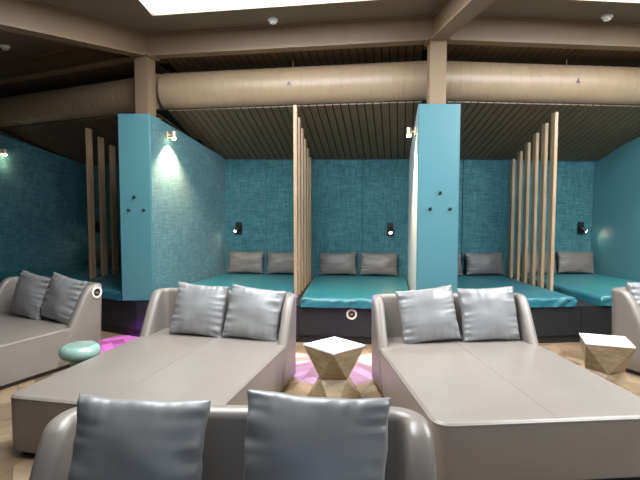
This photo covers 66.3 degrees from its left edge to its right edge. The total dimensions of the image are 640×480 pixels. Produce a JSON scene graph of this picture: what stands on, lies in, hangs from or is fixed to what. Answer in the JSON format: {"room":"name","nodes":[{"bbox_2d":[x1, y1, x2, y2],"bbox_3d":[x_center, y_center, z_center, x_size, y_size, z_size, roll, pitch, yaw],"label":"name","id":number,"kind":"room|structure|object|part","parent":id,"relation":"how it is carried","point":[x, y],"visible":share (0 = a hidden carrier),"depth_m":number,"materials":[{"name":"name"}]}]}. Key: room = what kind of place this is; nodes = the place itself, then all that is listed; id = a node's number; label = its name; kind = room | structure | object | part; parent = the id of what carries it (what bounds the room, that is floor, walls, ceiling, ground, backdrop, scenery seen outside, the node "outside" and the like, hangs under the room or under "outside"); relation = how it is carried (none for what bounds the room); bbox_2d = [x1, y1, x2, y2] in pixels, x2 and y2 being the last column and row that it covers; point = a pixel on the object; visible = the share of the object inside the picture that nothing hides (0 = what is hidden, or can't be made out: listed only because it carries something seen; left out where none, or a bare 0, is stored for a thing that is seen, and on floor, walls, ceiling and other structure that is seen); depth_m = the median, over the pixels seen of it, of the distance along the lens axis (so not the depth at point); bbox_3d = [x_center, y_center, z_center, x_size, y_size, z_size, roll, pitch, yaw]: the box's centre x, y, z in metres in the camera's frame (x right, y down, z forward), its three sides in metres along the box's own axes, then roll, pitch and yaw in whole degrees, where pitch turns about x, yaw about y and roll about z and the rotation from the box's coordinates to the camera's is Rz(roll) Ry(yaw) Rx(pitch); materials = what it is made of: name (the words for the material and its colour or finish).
{"room":"spa","nodes":[
{"label":"spa","id":0,"kind":"room"},
{"bbox_2d":[0,90,51,152],"bbox_3d":[-5.419,-2.291,8.647,0.150,2.000,1.790,2,4,33],"label":"wall","id":1,"kind":"structure","parent":0,"point":[3,94],"depth_m":8.52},
{"bbox_2d":[0,135,88,272],"bbox_3d":[-5.246,-0.654,8.781,0.451,2.579,2.193,3,5,39],"label":"wall","id":2,"kind":"structure","parent":0,"point":[44,213],"depth_m":8.86,"materials":[{"name":"teal fabric"}]},
{"bbox_2d":[0,149,6,155],"bbox_3d":[-5.335,-1.477,8.271,0.120,0.118,0.090,2,4,33],"label":"wall spotlight","id":3,"kind":"object","parent":2,"relation":"attached to","point":[3,152],"visible":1,"depth_m":8.24,"materials":[{"name":"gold metal"}]},
{"bbox_2d":[93,165,121,266],"bbox_3d":[-3.208,-0.226,9.115,3.058,2.620,0.130,2,4,25],"label":"wall","id":4,"kind":"structure","parent":0,"point":[95,168],"depth_m":9.43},
{"bbox_2d":[95,222,99,232],"bbox_3d":[-4.359,-0.245,9.505,0.110,0.210,0.136,2,4,25],"label":"reading lamp","id":5,"kind":"object","parent":4,"relation":"attached to","point":[97,224],"visible":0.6,"depth_m":9.53,"materials":[{"name":"black metal"}]},
{"bbox_2d":[118,114,225,300],"bbox_3d":[-2.033,-0.466,7.276,0.391,2.390,2.255,1,4,18],"label":"wall","id":6,"kind":"structure","parent":0,"point":[179,184],"depth_m":6.57,"materials":[{"name":"teal fabric"}]},
{"bbox_2d":[129,53,160,119],"bbox_3d":[-2.318,-1.990,6.506,0.280,0.865,0.280,1,4,17],"label":"steel column","id":7,"kind":"structure","parent":6,"relation":"on","point":[145,84],"depth_m":6.44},
{"bbox_2d":[0,0,148,56],"bbox_3d":[-3.731,-1.528,1.997,0.200,1.860,9.750,1,4,17],"label":"beam","id":8,"kind":"structure","parent":7,"relation":"on","point":[33,18],"depth_m":5.20,"materials":[{"name":"beige paint"}]},
{"bbox_2d":[166,131,175,139],"bbox_3d":[-1.988,-1.402,6.585,0.120,0.118,0.090,1,4,15],"label":"wall spotlight","id":9,"kind":"object","parent":6,"relation":"attached to","point":[172,134],"visible":1,"depth_m":6.56,"materials":[{"name":"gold metal"}]},
{"bbox_3d":[-2.037,-1.412,6.598,0.020,0.100,0.090,1,4,15],"label":"wall plate","id":10,"kind":"part","parent":9,"relation":"part of","materials":[{"name":"gold metal"}]},
{"bbox_2d":[225,158,408,282],"bbox_3d":[-0.092,-0.171,8.226,3.225,2.620,0.130,0,4,7],"label":"wall","id":11,"kind":"structure","parent":0,"point":[354,202],"depth_m":8.11,"materials":[{"name":"teal fabric"}]},
{"bbox_2d":[234,222,241,233],"bbox_3d":[-1.385,-0.198,8.255,0.114,0.210,0.131,0,4,7],"label":"reading lamp","id":12,"kind":"object","parent":11,"relation":"attached to","point":[238,230],"visible":1,"depth_m":8.29,"materials":[{"name":"black metal"}]},
{"bbox_2d":[387,223,393,235],"bbox_3d":[1.135,-0.174,7.937,0.110,0.210,0.137,0,4,7],"label":"reading lamp","id":13,"kind":"object","parent":11,"relation":"attached to","point":[389,225],"visible":1,"depth_m":7.98,"materials":[{"name":"black metal"}]},
{"bbox_2d":[0,100,639,165],"bbox_3d":[-0.197,-1.596,7.787,10.764,0.596,2.511,1,4,10],"label":"ceiling","id":14,"kind":"structure","parent":0,"point":[376,129],"depth_m":7.20,"materials":[{"name":"brown wood"}]},
{"bbox_2d":[0,74,162,126],"bbox_3d":[-3.848,-2.121,7.678,3.579,0.521,0.521,2,4,25],"label":"ventilation duct","id":15,"kind":"object","parent":14,"relation":"on","point":[115,97],"visible":0.69,"depth_m":7.39,"materials":[{"name":"beige metal"}]},
{"bbox_2d":[158,61,426,108],"bbox_3d":[-0.391,-2.096,6.596,3.579,0.606,0.527,1,4,10],"label":"ventilation duct","id":16,"kind":"object","parent":14,"relation":"on","point":[389,81],"visible":0.92,"depth_m":6.37,"materials":[{"name":"beige metal"}]},
{"bbox_2d":[446,59,639,104],"bbox_3d":[3.229,-2.089,6.487,3.579,0.606,0.526,0,4,-6],"label":"ventilation duct","id":17,"kind":"object","parent":14,"relation":"on","point":[465,80],"visible":0.8,"depth_m":6.24,"materials":[{"name":"beige metal"}]},
{"bbox_2d":[0,0,639,61],"bbox_3d":[-1.076,-1.746,2.188,18.881,1.695,11.176,1,4,10],"label":"ceiling","id":18,"kind":"structure","parent":0,"point":[134,14],"depth_m":5.51,"materials":[{"name":"brown paint"}]},
{"bbox_2d":[0,44,10,50],"bbox_3d":[-4.186,-2.560,6.514,0.124,0.072,0.124,0,4,0],"label":"smoke detector","id":19,"kind":"object","parent":18,"relation":"attached to","point":[6,47],"visible":0.99,"depth_m":6.48,"materials":[{"name":"white plastic"}]},
{"bbox_2d":[143,0,311,11],"bbox_3d":[-0.912,-2.132,3.479,2.580,0.601,3.660,1,4,10],"label":"window","id":20,"kind":"structure","parent":18,"relation":"attached to","point":[154,5],"depth_m":5.17,"materials":[{"name":"white glass"}]},
{"bbox_2d":[268,17,277,24],"bbox_3d":[-0.549,-2.561,5.728,0.124,0.072,0.124,0,4,0],"label":"smoke detector","id":21,"kind":"object","parent":18,"relation":"attached to","point":[272,20],"visible":0.99,"depth_m":5.69,"materials":[{"name":"white plastic"}]},
{"bbox_2d":[601,14,612,21],"bbox_3d":[3.314,-2.565,5.659,0.124,0.072,0.124,0,4,0],"label":"smoke detector","id":22,"kind":"object","parent":18,"relation":"attached to","point":[606,17],"visible":0.99,"depth_m":5.62,"materials":[{"name":"white plastic"}]},
{"bbox_2d":[0,331,639,479],"bbox_3d":[-0.500,1.495,3.349,22.000,0.100,17.500,0,4,0],"label":"floor","id":23,"kind":"structure","parent":0,"point":[14,465],"depth_m":4.66,"materials":[{"name":"brown wood"}]},
{"bbox_2d":[0,276,101,389],"bbox_3d":[-3.486,0.932,4.903,1.514,0.830,2.031,2,4,25],"label":"lounger","id":24,"kind":"object","parent":23,"relation":"on","point":[29,348],"visible":0.71,"depth_m":5.00,"materials":[{"name":"grey leather"}]},
{"bbox_2d":[9,270,50,319],"bbox_3d":[-3.329,0.637,5.641,0.609,0.549,0.237,2,4,27],"label":"cushion","id":25,"kind":"object","parent":24,"relation":"on","point":[30,290],"visible":0.85,"depth_m":5.54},
{"bbox_3d":[-3.504,1.114,4.891,1.488,0.370,1.970,2,4,25],"label":"seat","id":26,"kind":"part","parent":24,"relation":"part of","materials":[{"name":"grey leather"}]},
{"bbox_2d":[40,272,87,324],"bbox_3d":[-2.838,0.648,5.413,0.613,0.555,0.240,2,4,29],"label":"cushion","id":27,"kind":"object","parent":24,"relation":"on","point":[62,295],"visible":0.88,"depth_m":5.33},
{"bbox_2d":[0,264,121,282],"bbox_3d":[-4.374,0.830,8.511,2.276,0.587,2.075,2,4,27],"label":"daybed","id":28,"kind":"object","parent":23,"relation":"on","point":[79,272],"visible":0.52,"depth_m":8.37,"materials":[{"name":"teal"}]},
{"bbox_2d":[87,246,111,265],"bbox_3d":[-4.238,0.300,9.412,0.602,0.361,0.174,2,4,24],"label":"bed pillow","id":29,"kind":"object","parent":28,"relation":"on","point":[109,249],"visible":0.48,"depth_m":9.31,"materials":[{"name":"grey fabric"}]},
{"bbox_2d":[85,128,117,278],"bbox_3d":[-3.495,-0.556,8.296,0.045,2.455,1.214,1,4,14],"label":"screen","id":30,"kind":"object","parent":28,"relation":"on","point":[88,132],"visible":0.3,"depth_m":7.99,"materials":[{"name":"beige wood"}]},
{"bbox_2d":[58,340,100,366],"bbox_3d":[-2.060,1.142,4.219,0.334,0.497,0.334,0,4,0],"label":"stool","id":31,"kind":"object","parent":23,"relation":"on","point":[76,352],"visible":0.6,"depth_m":4.10,"materials":[{"name":"green ceramic"}]},
{"bbox_2d":[81,273,138,336],"bbox_3d":[-2.833,0.879,7.718,1.738,0.588,2.408,1,4,17],"label":"daybed","id":32,"kind":"object","parent":23,"relation":"on","point":[118,316],"visible":0.18,"depth_m":6.51,"materials":[{"name":"black"}]},
{"bbox_3d":[-2.921,0.649,7.689,1.456,0.126,2.283,1,4,19],"label":"mattress","id":33,"kind":"part","parent":32,"relation":"part of","materials":[{"name":"teal plastic"}]},
{"bbox_2d":[11,288,295,455],"bbox_3d":[-1.156,0.984,4.078,1.500,0.830,2.031,1,4,12],"label":"lounger","id":34,"kind":"object","parent":23,"relation":"on","point":[159,364],"visible":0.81,"depth_m":3.77,"materials":[{"name":"grey leather"}]},
{"bbox_2d":[169,281,229,337],"bbox_3d":[-1.187,0.686,4.838,0.588,0.519,0.232,1,4,12],"label":"cushion","id":35,"kind":"object","parent":34,"relation":"on","point":[199,309],"visible":1,"depth_m":4.77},
{"bbox_3d":[-1.008,0.918,4.739,1.500,0.780,0.670,1,4,12],"label":"backrest","id":36,"kind":"part","parent":34,"relation":"part of","materials":[{"name":"grey leather"}]},
{"bbox_2d":[222,284,285,341],"bbox_3d":[-0.635,0.706,4.698,0.590,0.533,0.238,1,4,18],"label":"cushion","id":37,"kind":"object","parent":34,"relation":"on","point":[253,313],"visible":1,"depth_m":4.63,"materials":[{"name":"grey fabric"}]},
{"bbox_2d":[136,273,309,341],"bbox_3d":[-1.183,0.908,7.254,2.113,0.587,2.163,0,4,7],"label":"daybed","id":38,"kind":"object","parent":23,"relation":"on","point":[277,282],"visible":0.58,"depth_m":7.13,"materials":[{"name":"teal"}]},
{"bbox_3d":[-1.126,0.677,7.238,1.737,0.125,2.132,0,4,7],"label":"mattress","id":39,"kind":"part","parent":38,"relation":"part of","materials":[{"name":"teal plastic"}]},
{"bbox_2d":[227,251,263,273],"bbox_3d":[-1.242,0.374,8.202,0.623,0.362,0.174,0,4,6],"label":"bed pillow","id":40,"kind":"object","parent":38,"relation":"on","point":[239,262],"visible":1,"depth_m":8.14,"materials":[{"name":"grey fabric"}]},
{"bbox_2d":[266,252,293,273],"bbox_3d":[-0.577,0.379,8.120,0.620,0.361,0.179,0,4,8],"label":"bed pillow","id":41,"kind":"object","parent":38,"relation":"on","point":[278,262],"visible":0.71,"depth_m":8.07,"materials":[{"name":"grey fabric"}]},
{"bbox_2d":[293,105,311,298],"bbox_3d":[-0.242,-0.536,7.231,0.046,2.547,1.578,0,4,6],"label":"screen","id":42,"kind":"object","parent":38,"relation":"on","point":[302,163],"visible":0.98,"depth_m":7.01,"materials":[{"name":"beige wood"}]},
{"bbox_2d":[29,405,436,479],"bbox_3d":[-0.344,1.169,1.098,1.500,0.830,2.031,0,4,1],"label":"lounger","id":43,"kind":"object","parent":23,"relation":"on","point":[410,454],"visible":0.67,"depth_m":1.96,"materials":[{"name":"grey leather"}]},
{"bbox_2d":[68,394,210,479],"bbox_3d":[-0.670,0.850,1.783,0.507,0.526,0.244,0,4,6],"label":"cushion","id":44,"kind":"object","parent":43,"relation":"on","point":[115,439],"visible":1,"depth_m":1.75,"materials":[{"name":"grey fabric"}]},
{"bbox_2d":[243,389,390,479],"bbox_3d":[-0.020,0.835,1.766,0.562,0.542,0.232,0,4,2],"label":"cushion","id":45,"kind":"object","parent":43,"relation":"on","point":[288,436],"visible":1,"depth_m":1.73,"materials":[{"name":"grey fabric"}]},
{"bbox_2d":[303,337,364,398],"bbox_3d":[0.121,1.141,4.202,0.373,0.500,0.373,-3,5,-42],"label":"side table","id":46,"kind":"object","parent":23,"relation":"on","point":[333,359],"visible":0.89,"depth_m":4.08,"materials":[{"name":"beige wood"}]},
{"bbox_2d":[299,274,409,343],"bbox_3d":[0.623,0.925,7.006,1.636,0.585,2.290,0,4,4],"label":"daybed","id":47,"kind":"object","parent":23,"relation":"on","point":[340,306],"visible":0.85,"depth_m":6.04,"materials":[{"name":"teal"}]},
{"bbox_2d":[319,252,356,274],"bbox_3d":[0.292,0.385,8.013,0.628,0.376,0.169,0,4,7],"label":"bed pillow","id":48,"kind":"object","parent":47,"relation":"on","point":[330,263],"visible":1,"depth_m":7.95,"materials":[{"name":"grey fabric"}]},
{"bbox_3d":[0.521,0.694,6.990,1.496,0.123,2.204,0,4,7],"label":"mattress","id":49,"kind":"part","parent":47,"relation":"part of","materials":[{"name":"teal plastic"}]},
{"bbox_2d":[359,252,398,275],"bbox_3d":[0.953,0.390,7.929,0.622,0.374,0.180,1,4,10],"label":"bed pillow","id":50,"kind":"object","parent":47,"relation":"on","point":[371,263],"visible":1,"depth_m":7.87,"materials":[{"name":"grey fabric"}]},
{"bbox_2d":[372,292,639,479],"bbox_3d":[1.317,0.996,3.879,1.500,0.830,2.031,0,4,-5],"label":"lounger","id":51,"kind":"object","parent":23,"relation":"on","point":[494,409],"visible":0.76,"depth_m":3.11,"materials":[{"name":"grey leather"}]},
{"bbox_2d":[395,285,461,343],"bbox_3d":[1.013,0.701,4.590,0.593,0.536,0.238,-1,4,-10],"label":"cushion","id":52,"kind":"object","parent":51,"relation":"on","point":[426,315],"visible":1,"depth_m":4.52,"materials":[{"name":"grey fabric"}]},
{"bbox_3d":[1.257,0.929,4.554,1.500,0.780,0.670,0,4,-5],"label":"backrest","id":53,"kind":"part","parent":51,"relation":"part of","materials":[{"name":"grey leather"}]},
{"bbox_2d":[457,286,519,341],"bbox_3d":[1.594,0.697,4.643,0.563,0.499,0.239,0,4,-8],"label":"cushion","id":54,"kind":"object","parent":51,"relation":"on","point":[486,313],"visible":1,"depth_m":4.57,"materials":[{"name":"grey fabric"}]},
{"bbox_2d":[457,275,580,342],"bbox_3d":[2.297,0.922,7.028,1.846,0.588,2.346,0,4,0],"label":"daybed","id":55,"kind":"object","parent":23,"relation":"on","point":[556,316],"visible":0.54,"depth_m":6.05,"materials":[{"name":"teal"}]},
{"bbox_2d":[458,253,462,274],"bbox_3d":[2.008,0.391,7.917,0.602,0.361,0.180,0,4,-7],"label":"bed pillow","id":56,"kind":"object","parent":55,"relation":"on","point":[459,254],"visible":0.21,"depth_m":7.90,"materials":[{"name":"grey fabric"}]},
{"bbox_2d":[464,252,504,274],"bbox_3d":[2.686,0.388,8.000,0.664,0.361,0.178,-1,4,-9],"label":"bed pillow","id":57,"kind":"object","parent":55,"relation":"on","point":[476,263],"visible":1,"depth_m":7.94,"materials":[{"name":"grey fabric"}]},
{"bbox_3d":[2.385,0.692,7.001,1.540,0.126,2.321,0,4,0],"label":"mattress","id":58,"kind":"part","parent":55,"relation":"part of","materials":[{"name":"teal plastic"}]},
{"bbox_2d":[513,273,639,341],"bbox_3d":[4.110,0.911,7.207,2.026,0.588,2.215,0,4,-7],"label":"daybed","id":59,"kind":"object","parent":23,"relation":"on","point":[592,292],"visible":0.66,"depth_m":6.43,"materials":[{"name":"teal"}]},
{"bbox_2d":[507,112,558,289],"bbox_3d":[3.123,-0.503,7.283,0.045,2.475,1.470,0,4,-1],"label":"screen","id":60,"kind":"object","parent":59,"relation":"on","point":[554,116],"visible":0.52,"depth_m":7.12,"materials":[{"name":"beige wood"}]},
{"bbox_2d":[527,252,556,273],"bbox_3d":[3.641,0.378,8.122,0.583,0.363,0.180,-1,4,-8],"label":"bed pillow","id":61,"kind":"object","parent":59,"relation":"on","point":[545,264],"visible":0.22,"depth_m":8.06,"materials":[{"name":"grey fabric"}]},
{"bbox_2d":[557,251,594,273],"bbox_3d":[4.279,0.375,8.202,0.676,0.394,0.177,-1,4,-9],"label":"bed pillow","id":62,"kind":"object","parent":59,"relation":"on","point":[570,262],"visible":1,"depth_m":8.15,"materials":[{"name":"grey fabric"}]},
{"bbox_3d":[4.072,0.681,7.176,1.543,0.126,2.213,0,4,-8],"label":"mattress","id":63,"kind":"part","parent":59,"relation":"part of","materials":[{"name":"teal plastic"}]},
{"bbox_2d":[579,333,635,391],"bbox_3d":[2.530,1.132,4.354,0.373,0.500,0.373,1,4,20],"label":"side table","id":64,"kind":"object","parent":23,"relation":"on","point":[608,357],"visible":0.77,"depth_m":4.22,"materials":[{"name":"beige wood"}]},
{"bbox_2d":[611,287,639,375],"bbox_3d":[4.053,0.959,4.480,1.500,0.830,2.031,-1,4,-20],"label":"lounger","id":65,"kind":"object","parent":23,"relation":"on","point":[625,309],"visible":0.73,"depth_m":4.93,"materials":[{"name":"grey leather"}]},
{"bbox_2d":[625,282,639,307],"bbox_3d":[3.403,0.674,5.027,0.564,0.499,0.231,-1,4,-19],"label":"cushion","id":66,"kind":"object","parent":65,"relation":"on","point":[633,288],"visible":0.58,"depth_m":4.95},
{"bbox_2d":[0,44,639,95],"bbox_3d":[-0.281,-2.465,7.228,10.908,0.216,1.850,1,4,10],"label":"ceiling","id":67,"kind":"structure","parent":0,"point":[405,53],"depth_m":6.61,"materials":[{"name":"brown wood"}]},
{"bbox_2d":[408,104,460,292],"bbox_3d":[1.370,-0.437,6.811,0.484,2.390,2.271,0,4,0],"label":"wall","id":68,"kind":"structure","parent":0,"point":[434,158],"depth_m":5.68,"materials":[{"name":"teal paint"}]},
{"bbox_2d":[406,127,415,136],"bbox_3d":[1.122,-1.328,6.037,0.120,0.118,0.090,0,4,8],"label":"wall spotlight","id":69,"kind":"object","parent":68,"relation":"attached to","point":[409,131],"visible":1,"depth_m":6.01,"materials":[{"name":"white metal"}]},
{"bbox_2d":[424,37,450,103],"bbox_3d":[1.399,-1.951,5.884,0.278,0.865,0.278,0,4,0],"label":"steel column","id":70,"kind":"structure","parent":68,"relation":"on","point":[436,48],"depth_m":5.80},
{"bbox_2d":[147,15,432,58],"bbox_3d":[-0.459,-2.542,6.160,3.709,0.300,0.160,1,4,10],"label":"beam","id":71,"kind":"structure","parent":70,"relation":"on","point":[406,30],"depth_m":6.12,"materials":[{"name":"beige paint"}]},
{"bbox_2d":[430,0,495,38],"bbox_3d":[1.257,-1.476,1.161,0.200,1.860,9.750,0,4,2],"label":"beam radial middle","id":72,"kind":"structure","parent":70,"relation":"on","point":[449,16],"depth_m":4.92,"materials":[{"name":"beige paint"}]},
{"bbox_2d":[458,158,593,276],"bbox_3d":[3.117,-0.171,8.224,3.176,2.620,0.130,0,4,-7],"label":"wall","id":73,"kind":"structure","parent":0,"point":[484,185],"depth_m":8.15,"materials":[{"name":"teal fabric"}]},
{"bbox_2d":[577,222,586,233],"bbox_3d":[4.427,-0.198,8.257,0.114,0.210,0.131,0,4,-7],"label":"reading lamp","id":74,"kind":"object","parent":73,"relation":"attached to","point":[580,225],"visible":1,"depth_m":8.29,"materials":[{"name":"black metal"}]},
{"bbox_2d":[591,137,639,281],"bbox_3d":[4.995,-0.558,7.243,0.508,2.579,2.262,-1,4,-13],"label":"wall","id":75,"kind":"structure","parent":0,"point":[615,245],"depth_m":7.77,"materials":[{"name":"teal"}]},
{"bbox_3d":[5.147,-1.976,6.283,0.327,0.865,0.327,0,4,0],"label":"steel column","id":76,"kind":"structure","parent":0,"visible":0},
{"bbox_2d":[448,16,639,50],"bbox_3d":[3.273,-2.535,6.048,3.709,0.300,0.160,0,4,-6],"label":"beam","id":77,"kind":"structure","parent":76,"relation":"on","point":[481,30],"depth_m":5.97,"materials":[{"name":"beige paint"}]}
]}

